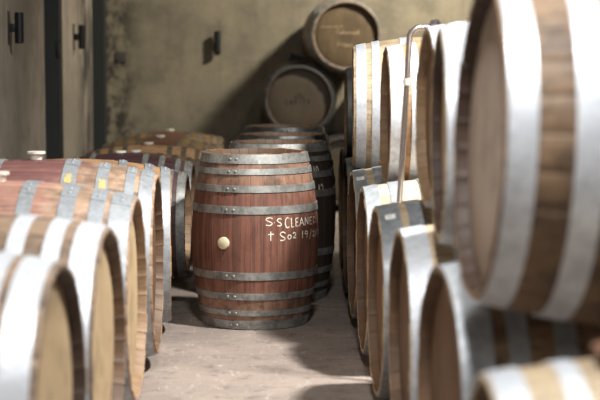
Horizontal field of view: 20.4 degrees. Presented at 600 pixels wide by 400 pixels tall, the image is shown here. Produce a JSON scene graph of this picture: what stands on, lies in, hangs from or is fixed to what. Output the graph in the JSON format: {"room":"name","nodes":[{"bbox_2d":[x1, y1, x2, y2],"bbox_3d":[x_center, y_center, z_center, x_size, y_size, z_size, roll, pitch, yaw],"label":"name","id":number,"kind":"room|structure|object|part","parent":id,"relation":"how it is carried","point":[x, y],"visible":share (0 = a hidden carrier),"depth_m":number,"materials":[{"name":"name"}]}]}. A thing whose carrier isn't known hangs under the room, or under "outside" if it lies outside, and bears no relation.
{"room":"wine cellar","nodes":[
{"label":"wine cellar","id":0,"kind":"room"},
{"bbox_2d":[0,0,92,159],"bbox_3d":[-2.015,-1.434,6.347,0.200,4.600,18.900,0,5,0],"label":"wall","id":1,"kind":"structure","parent":0,"point":[22,66],"depth_m":12.11,"materials":[{"name":"concrete"}]},
{"bbox_2d":[7,11,23,44],"bbox_3d":[-1.864,-1.130,10.943,0.102,0.220,0.060,0,5,0],"label":"wall lamp","id":2,"kind":"object","parent":1,"relation":"attached to","point":[18,27],"visible":1,"depth_m":10.92,"materials":[{"name":"black metal"}]},
{"bbox_3d":[-1.910,-1.130,10.943,0.010,0.220,0.050,0,5,0],"label":"wall plate","id":3,"kind":"part","parent":2,"relation":"part of","materials":[{"name":"black metal"}]},
{"bbox_2d":[44,0,63,158],"bbox_3d":[-1.860,-1.988,12.502,0.110,4.600,0.160,0,5,0],"label":"trim","id":4,"kind":"structure","parent":1,"relation":"attached to","point":[54,140],"depth_m":12.53,"materials":[{"name":"paint"}]},
{"bbox_2d":[56,40,60,56],"bbox_3d":[-1.810,-1.134,12.492,0.029,0.124,0.034,0,5,0],"label":"bracket","id":5,"kind":"object","parent":1,"relation":"attached to","point":[57,55],"visible":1,"depth_m":12.47,"materials":[{"name":"black metal"}]},
{"bbox_2d":[73,24,85,49],"bbox_3d":[-1.864,-1.377,14.083,0.102,0.220,0.060,0,5,0],"label":"wall lamp","id":6,"kind":"object","parent":1,"relation":"attached to","point":[80,36],"visible":1,"depth_m":14.06,"materials":[{"name":"black metal"}]},
{"bbox_3d":[-1.910,-1.377,14.083,0.010,0.220,0.050,0,5,0],"label":"wall plate","id":7,"kind":"part","parent":6,"relation":"part of","materials":[{"name":"black metal"}]},
{"bbox_2d":[92,0,106,150],"bbox_3d":[-1.860,-2.245,15.361,0.110,4.600,0.160,0,5,0],"label":"trim","id":8,"kind":"structure","parent":1,"relation":"attached to","point":[98,6],"depth_m":15.39,"materials":[{"name":"paint"}]},
{"bbox_2d":[137,206,387,399],"bbox_3d":[0.693,0.922,6.659,5.615,0.150,19.100,0,5,0],"label":"floor","id":9,"kind":"structure","parent":0,"point":[321,358],"depth_m":7.79,"materials":[{"name":"concrete"}]},
{"bbox_2d":[0,251,86,399],"bbox_3d":[-1.178,0.558,4.657,1.044,0.939,0.906,0,5,2],"label":"wine barrel","id":10,"kind":"object","parent":9,"relation":"on","point":[43,352],"visible":1,"depth_m":4.49,"materials":[{"name":"brown wood"}]},
{"bbox_2d":[0,214,125,399],"bbox_3d":[-1.154,0.476,5.579,1.044,0.939,0.906,0,5,1],"label":"wine barrel","id":11,"kind":"object","parent":9,"relation":"on","point":[91,251],"visible":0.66,"depth_m":5.46,"materials":[{"name":"brown wood"}]},
{"bbox_2d":[0,171,146,399],"bbox_3d":[-1.178,0.372,6.560,1.084,0.968,0.934,0,5,0],"label":"wine barrel","id":12,"kind":"object","parent":9,"relation":"on","point":[122,212],"visible":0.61,"depth_m":6.39,"materials":[{"name":"brown wood"}]},
{"bbox_2d":[0,151,163,357],"bbox_3d":[-1.187,0.272,7.545,1.094,0.986,0.950,0,5,-1],"label":"wine barrel","id":13,"kind":"object","parent":9,"relation":"on","point":[145,184],"visible":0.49,"depth_m":7.36,"materials":[{"name":"brown wood"}]},
{"bbox_2d":[56,158,171,322],"bbox_3d":[-1.161,0.233,8.517,1.004,0.890,0.890,0,5,-4],"label":"wine barrel","id":14,"kind":"object","parent":9,"relation":"on","point":[164,173],"visible":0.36,"depth_m":8.27,"materials":[{"name":"silver wood"}]},
{"bbox_2d":[224,132,242,148],"bbox_3d":[-0.410,-0.296,15.290,0.690,0.690,0.954,0,5,0],"label":"wine barrel","id":15,"kind":"object","parent":9,"relation":"on","point":[236,137],"visible":0.14,"depth_m":14.99,"materials":[{"name":"brown wood"}]},
{"bbox_2d":[261,62,336,126],"bbox_3d":[-0.010,-0.924,15.233,0.690,0.690,0.954,0,5,0],"label":"wine barrel","id":16,"kind":"object","parent":15,"relation":"on","point":[294,92],"visible":0.8,"depth_m":14.79,"materials":[{"name":"brown wood"}]},
{"bbox_2d":[288,52,306,61],"bbox_3d":[-0.020,-1.279,14.895,0.170,0.084,0.120,0,5,0],"label":"chock","id":17,"kind":"object","parent":16,"relation":"on","point":[292,57],"visible":1,"depth_m":14.84,"materials":[{"name":"black"}]},
{"bbox_2d":[302,0,380,73],"bbox_3d":[0.377,-1.496,15.181,0.690,0.690,0.957,0,5,-4],"label":"wine barrel","id":18,"kind":"object","parent":16,"relation":"on","point":[331,30],"visible":0.8,"depth_m":14.74,"materials":[{"name":"brown wood"}]},
{"bbox_2d":[192,148,317,329],"bbox_3d":[-0.241,0.195,8.826,0.671,0.914,0.683,3,6,27],"label":"wine barrel","id":19,"kind":"object","parent":9,"relation":"on","point":[255,216],"visible":1,"depth_m":8.56,"materials":[{"name":"red wood"}]},
{"bbox_2d":[229,139,334,299],"bbox_3d":[-0.128,0.110,9.769,0.670,0.914,0.670,1,5,16],"label":"wine barrel","id":20,"kind":"object","parent":9,"relation":"on","point":[319,157],"visible":0.31,"depth_m":9.60,"materials":[{"name":"brown wood"}]},
{"bbox_2d":[243,124,325,132],"bbox_3d":[-0.110,-0.072,11.791,0.670,0.914,0.670,-1,5,-16],"label":"wine barrel","id":21,"kind":"object","parent":9,"relation":"on","point":[258,127],"visible":0.09,"depth_m":11.58,"materials":[{"name":"brown wood"}]},
{"bbox_2d":[238,131,335,218],"bbox_3d":[-0.105,0.029,10.665,0.670,0.914,0.670,1,5,16],"label":"wine barrel","id":22,"kind":"object","parent":9,"relation":"on","point":[265,134],"visible":0.15,"depth_m":10.56,"materials":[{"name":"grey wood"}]},
{"bbox_2d":[326,130,344,205],"bbox_3d":[0.395,-0.296,15.290,0.690,0.690,0.954,0,5,0],"label":"wine barrel","id":23,"kind":"object","parent":9,"relation":"on","point":[336,138],"visible":0.09,"depth_m":14.84,"materials":[{"name":"brown wood"}]},
{"bbox_2d":[338,148,344,268],"bbox_3d":[0.770,0.049,10.656,1.024,0.874,0.860,0,5,-1],"label":"wine barrel","id":24,"kind":"object","parent":9,"relation":"on","point":[342,151],"visible":0.09,"depth_m":10.94,"materials":[{"name":"brown wood"}]},
{"bbox_2d":[342,157,359,291],"bbox_3d":[0.770,0.136,9.680,1.024,0.874,0.860,0,5,-1],"label":"wine barrel","id":25,"kind":"object","parent":9,"relation":"on","point":[348,167],"visible":0.08,"depth_m":9.95,"materials":[{"name":"brown wood"}]},
{"bbox_2d":[344,67,351,157],"bbox_3d":[0.725,-0.526,10.067,0.904,0.664,0.650,0,5,0],"label":"wine barrel","id":26,"kind":"object","parent":25,"relation":"on","point":[348,72],"visible":0.16,"depth_m":9.88,"materials":[{"name":"brown wood"}]},
{"bbox_2d":[347,166,384,318],"bbox_3d":[0.778,0.223,8.713,1.024,0.874,0.860,0,5,-2],"label":"wine barrel","id":27,"kind":"object","parent":9,"relation":"on","point":[359,178],"visible":0.12,"depth_m":8.91,"materials":[{"name":"beige wood"}]},
{"bbox_2d":[352,37,421,168],"bbox_3d":[0.767,-0.517,9.072,0.964,0.774,0.760,0,5,1],"label":"wine barrel","id":28,"kind":"object","parent":27,"relation":"on","point":[367,59],"visible":0.3,"depth_m":8.79,"materials":[{"name":"beige wood"}]},
{"bbox_2d":[356,179,421,354],"bbox_3d":[0.793,0.316,7.687,1.024,0.874,0.860,0,5,-2],"label":"wine barrel","id":29,"kind":"object","parent":9,"relation":"on","point":[370,196],"visible":0.14,"depth_m":7.78,"materials":[{"name":"beige wood"}]},
{"bbox_2d":[380,42,420,182],"bbox_3d":[0.888,-0.414,8.038,0.964,0.764,0.750,0,5,-1],"label":"wine barrel","id":30,"kind":"object","parent":29,"relation":"on","point":[393,63],"visible":0.27,"depth_m":7.78,"materials":[{"name":"silver wood"}]},
{"bbox_2d":[367,199,432,399],"bbox_3d":[0.811,0.400,6.745,1.024,0.874,0.860,0,5,-2],"label":"wine barrel","id":31,"kind":"object","parent":9,"relation":"on","point":[386,219],"visible":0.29,"depth_m":6.63,"materials":[{"name":"beige wood"}]},
{"bbox_2d":[415,21,460,207],"bbox_3d":[0.955,-0.322,6.348,0.964,0.784,0.770,0,5,-2],"label":"wine barrel","id":32,"kind":"object","parent":31,"relation":"on","point":[426,53],"visible":0.19,"depth_m":6.55,"materials":[{"name":"beige wood"}]},
{"bbox_2d":[388,225,458,399],"bbox_3d":[0.855,0.479,5.869,1.024,0.874,0.860,0,5,-2],"label":"wine barrel","id":33,"kind":"object","parent":9,"relation":"on","point":[416,250],"visible":0.3,"depth_m":5.78,"materials":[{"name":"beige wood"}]},
{"bbox_2d":[430,21,467,246],"bbox_3d":[0.926,-0.216,5.398,0.964,0.804,0.790,0,5,0],"label":"wine barrel","id":34,"kind":"object","parent":33,"relation":"on","point":[449,41],"visible":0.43,"depth_m":5.28,"materials":[{"name":"beige wood"}]},
{"bbox_2d":[417,261,599,399],"bbox_3d":[0.910,0.565,4.915,1.024,0.874,0.860,0,5,-5],"label":"wine barrel","id":35,"kind":"object","parent":9,"relation":"on","point":[461,338],"visible":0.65,"depth_m":4.56,"materials":[{"name":"brown wood"}]},
{"bbox_2d":[453,0,599,324],"bbox_3d":[0.974,-0.137,4.322,1.076,0.960,0.947,0,5,-4],"label":"wine barrel","id":36,"kind":"object","parent":35,"relation":"on","point":[526,144],"visible":1,"depth_m":3.96,"materials":[{"name":"brown wood"}]},
{"bbox_2d":[470,358,599,399],"bbox_3d":[0.890,0.718,3.546,1.004,0.814,0.801,0,5,-2],"label":"wine barrel","id":37,"kind":"object","parent":9,"relation":"on","point":[566,379],"visible":0.99,"depth_m":3.42,"materials":[{"name":"beige wood"}]},
{"bbox_2d":[590,341,599,359],"bbox_3d":[0.680,0.297,3.481,0.130,0.059,0.100,0,5,0],"label":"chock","id":38,"kind":"object","parent":37,"relation":"on","point":[595,347],"visible":1,"depth_m":3.48,"materials":[{"name":"brown wood"}]},
{"bbox_3d":[-0.880,0.323,11.826,0.100,0.118,5.400,0,5,0],"label":"rail","id":39,"kind":"object","parent":9,"relation":"on","visible":0},
{"bbox_2d":[74,150,195,255],"bbox_3d":[-1.105,0.049,10.296,0.904,0.708,0.690,0,5,0],"label":"wine barrel","id":40,"kind":"object","parent":39,"relation":"on","point":[188,167],"visible":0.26,"depth_m":10.18,"materials":[{"name":"red wood"}]},
{"bbox_2d":[86,142,204,159],"bbox_3d":[-1.100,-0.092,12.141,0.904,0.658,0.640,0,5,0],"label":"wine barrel","id":41,"kind":"object","parent":39,"relation":"on","point":[183,151],"visible":0.14,"depth_m":12.01,"materials":[{"name":"orange wood"}]},
{"bbox_2d":[98,150,199,180],"bbox_3d":[-1.100,-0.007,11.194,0.904,0.658,0.640,0,5,0],"label":"wine barrel","id":42,"kind":"object","parent":39,"relation":"on","point":[196,162],"visible":0.08,"depth_m":11.11,"materials":[{"name":"brown wood"}]},
{"bbox_2d":[102,135,217,150],"bbox_3d":[-1.100,-0.182,13.137,0.904,0.658,0.640,0,5,0],"label":"wine barrel","id":43,"kind":"object","parent":39,"relation":"on","point":[160,140],"visible":0.23,"depth_m":13.01,"materials":[{"name":"brown wood"}]},
{"bbox_2d":[116,129,223,148],"bbox_3d":[-1.100,-0.271,14.133,0.904,0.658,0.640,0,5,0],"label":"wine barrel","id":44,"kind":"object","parent":39,"relation":"on","point":[169,133],"visible":0.16,"depth_m":14.00,"materials":[{"name":"brown wood"}]},
{"bbox_2d":[154,165,191,278],"bbox_3d":[-1.080,0.129,9.399,0.904,0.708,0.690,0,5,0],"label":"wine barrel","id":45,"kind":"object","parent":39,"relation":"on","point":[181,207],"visible":0.19,"depth_m":9.19,"materials":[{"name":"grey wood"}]},
{"bbox_2d":[106,0,472,145],"bbox_3d":[0.693,-2.290,15.859,5.615,4.600,0.200,0,5,0],"label":"wall","id":46,"kind":"structure","parent":0,"point":[171,76],"depth_m":15.84,"materials":[{"name":"paint"}]},
{"bbox_2d":[116,52,125,61],"bbox_3d":[-1.700,-1.359,15.835,0.100,0.100,0.012,0,5,0],"label":"plate","id":47,"kind":"object","parent":46,"relation":"attached to","point":[120,56],"visible":1,"depth_m":15.83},
{"bbox_2d":[214,31,220,53],"bbox_3d":[-0.780,-1.490,15.779,0.060,0.220,0.102,0,5,0],"label":"wall lamp","id":48,"kind":"object","parent":46,"relation":"attached to","point":[217,34],"visible":1,"depth_m":15.74,"materials":[{"name":"black metal"}]},
{"bbox_2d":[397,19,440,202],"bbox_3d":[0.488,0.013,7.157,0.231,1.573,0.059,0,5,0],"label":"pipe","id":49,"kind":"object","parent":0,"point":[406,80],"visible":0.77,"depth_m":7.12,"materials":[{"name":"silver metal"}]}
]}

